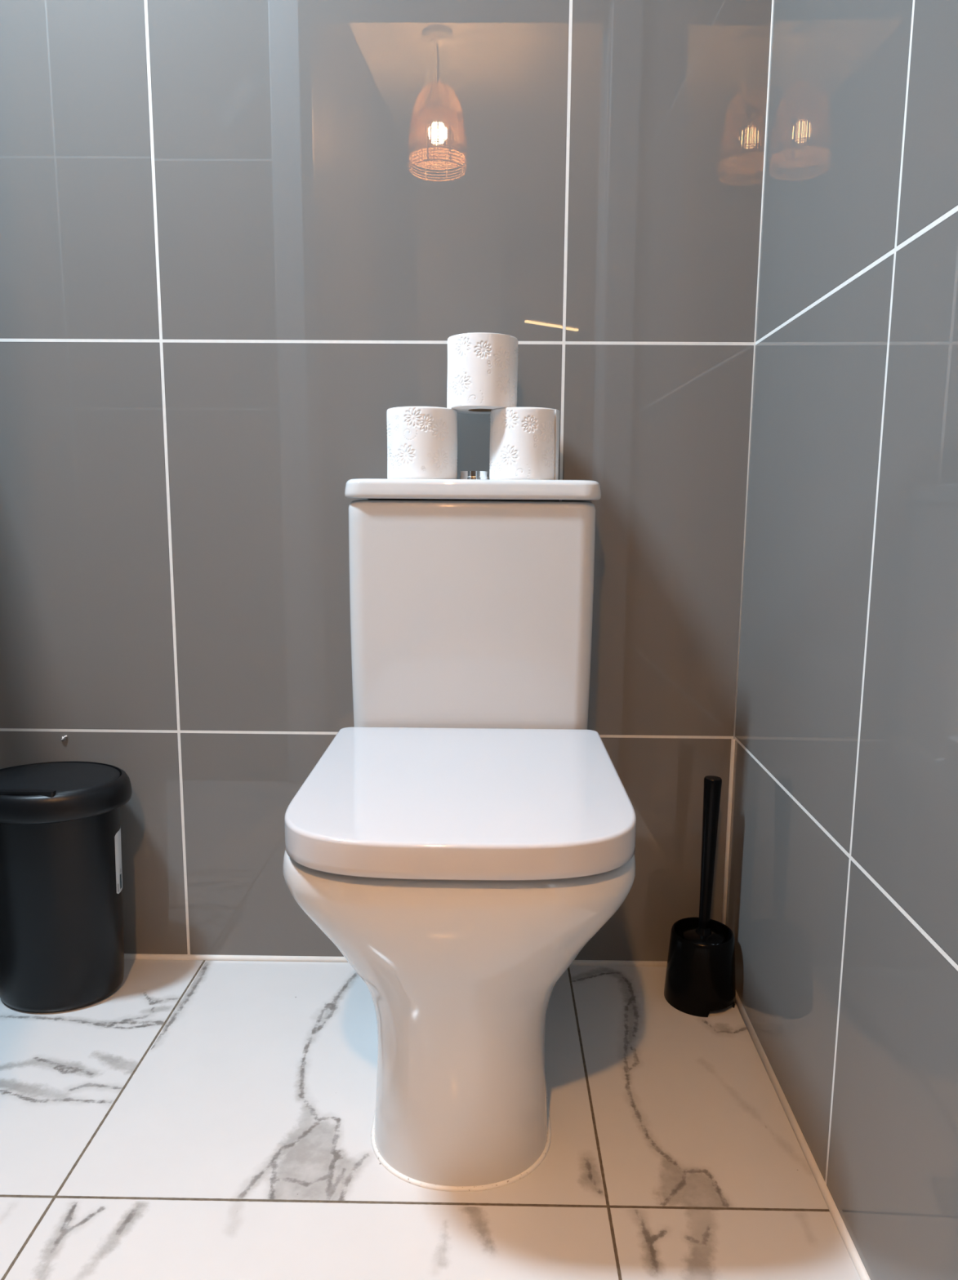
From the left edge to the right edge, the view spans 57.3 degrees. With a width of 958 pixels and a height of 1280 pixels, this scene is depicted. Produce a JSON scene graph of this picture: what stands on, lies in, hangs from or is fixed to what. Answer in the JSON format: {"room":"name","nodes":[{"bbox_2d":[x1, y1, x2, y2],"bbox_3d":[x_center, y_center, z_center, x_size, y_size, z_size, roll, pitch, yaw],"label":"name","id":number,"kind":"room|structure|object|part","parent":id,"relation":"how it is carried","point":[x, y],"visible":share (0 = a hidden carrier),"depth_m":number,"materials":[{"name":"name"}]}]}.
{"room":"bathroom","nodes":[
{"label":"bathroom","id":0,"kind":"room"},
{"bbox_2d":[0,0,771,960],"bbox_3d":[-0.553,-0.639,1.335,2.170,2.390,0.100,1,9,1],"label":"wall","id":1,"kind":"structure","parent":0,"point":[237,237],"depth_m":1.31,"materials":[{"name":"tile"}]},
{"bbox_2d":[124,953,666,966],"bbox_3d":[-0.575,0.528,1.461,1.945,0.012,0.012,1,9,1],"label":"trim","id":2,"kind":"structure","parent":1,"relation":"attached to","point":[126,956],"depth_m":1.45,"materials":[{"name":"white"}]},
{"bbox_2d":[0,959,860,1279],"bbox_3d":[-0.081,0.893,-0.908,3.300,0.001,4.820,1,9,1],"label":"floor","id":3,"kind":"structure","parent":0,"point":[194,1119],"depth_m":1.03,"materials":[{"name":"tile"}]},
{"bbox_2d":[0,761,132,1013],"bbox_3d":[-0.647,0.372,1.341,0.237,0.346,0.190,1,9,1],"label":"waste bin","id":4,"kind":"object","parent":3,"relation":"on","point":[62,946],"visible":1,"depth_m":1.28,"materials":[{"name":"black plastic"}]},
{"bbox_3d":[-0.646,0.209,1.316,0.206,0.009,0.165,1,9,1],"label":"swing lid","id":5,"kind":"part","parent":4,"relation":"part of","materials":[{"name":"black plastic"}]},
{"bbox_2d":[282,471,635,1191],"bbox_3d":[-0.017,0.187,1.097,0.366,0.799,0.599,1,9,1],"label":"toilet","id":6,"kind":"object","parent":3,"relation":"on","point":[460,844],"visible":1,"depth_m":0.97,"materials":[{"name":"ceramic"}]},
{"bbox_2d":[386,406,457,479],"bbox_3d":[-0.080,-0.275,1.239,0.100,0.096,0.099,-1,9,-11],"label":"toilet paper roll","id":7,"kind":"object","parent":6,"relation":"on","point":[422,441],"visible":0.98,"depth_m":1.20,"materials":[{"name":"paper"}]},
{"bbox_2d":[446,332,517,413],"bbox_3d":[0.004,-0.369,1.221,0.099,0.096,0.100,8,11,41],"label":"toilet paper roll","id":8,"kind":"object","parent":7,"relation":"on","point":[482,367],"visible":0.98,"depth_m":1.18,"materials":[{"name":"paper"}]},
{"bbox_3d":[-0.018,0.190,1.006,0.343,0.004,0.403,1,9,1],"label":"seat","id":9,"kind":"part","parent":6,"relation":"part of","materials":[{"name":"white plastic"}]},
{"bbox_3d":[-0.017,0.170,1.007,0.357,0.035,0.426,1,9,1],"label":"seat lid","id":10,"kind":"part","parent":6,"relation":"part of","materials":[{"name":"white plastic"}]},
{"bbox_3d":[-0.008,-0.214,1.251,0.348,0.027,0.174,1,9,1],"label":"cistern lid","id":11,"kind":"part","parent":6,"relation":"part of","materials":[{"name":"ceramic"}]},
{"bbox_2d":[488,407,559,479],"bbox_3d":[0.063,-0.274,1.237,0.097,0.096,0.097,-6,11,-35],"label":"toilet paper roll","id":12,"kind":"object","parent":6,"relation":"on","point":[524,442],"visible":0.96,"depth_m":1.20,"materials":[{"name":"paper"}]},
{"bbox_2d":[663,775,735,1017],"bbox_3d":[0.342,0.379,1.329,0.108,0.350,0.108,1,9,1],"label":"toilet brush","id":13,"kind":"object","parent":3,"relation":"on","point":[700,980],"visible":1,"depth_m":1.31,"materials":[{"name":"black plastic"}]},
{"bbox_3d":[0.348,0.336,1.328,0.026,0.264,0.026,1,9,1],"label":"handle","id":14,"kind":"part","parent":13,"relation":"part of","materials":[{"name":"black plastic"}]},
{"bbox_2d":[724,0,957,1279],"bbox_3d":[0.444,-0.552,0.806,0.100,2.390,0.950,1,9,2],"label":"wall","id":15,"kind":"structure","parent":0,"point":[842,906],"depth_m":0.90,"materials":[{"name":"tile"}]},
{"bbox_2d":[721,738,734,924],"bbox_3d":[0.403,0.348,1.420,0.008,0.386,0.008,4,9,23],"label":"trim","id":16,"kind":"structure","parent":15,"relation":"attached to","point":[732,740],"depth_m":1.41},
{"bbox_2d":[733,0,773,738],"bbox_3d":[0.413,-0.824,1.243,0.004,1.984,0.004,1,9,1],"label":"trim","id":17,"kind":"structure","parent":15,"relation":"attached to","point":[771,0],"depth_m":1.30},
{"bbox_2d":[735,991,870,1279],"bbox_3d":[0.385,0.608,0.987,0.012,0.012,0.935,1,9,2],"label":"trim","id":18,"kind":"structure","parent":15,"relation":"attached to","point":[862,1273],"depth_m":1.02,"materials":[{"name":"white"}]}
]}

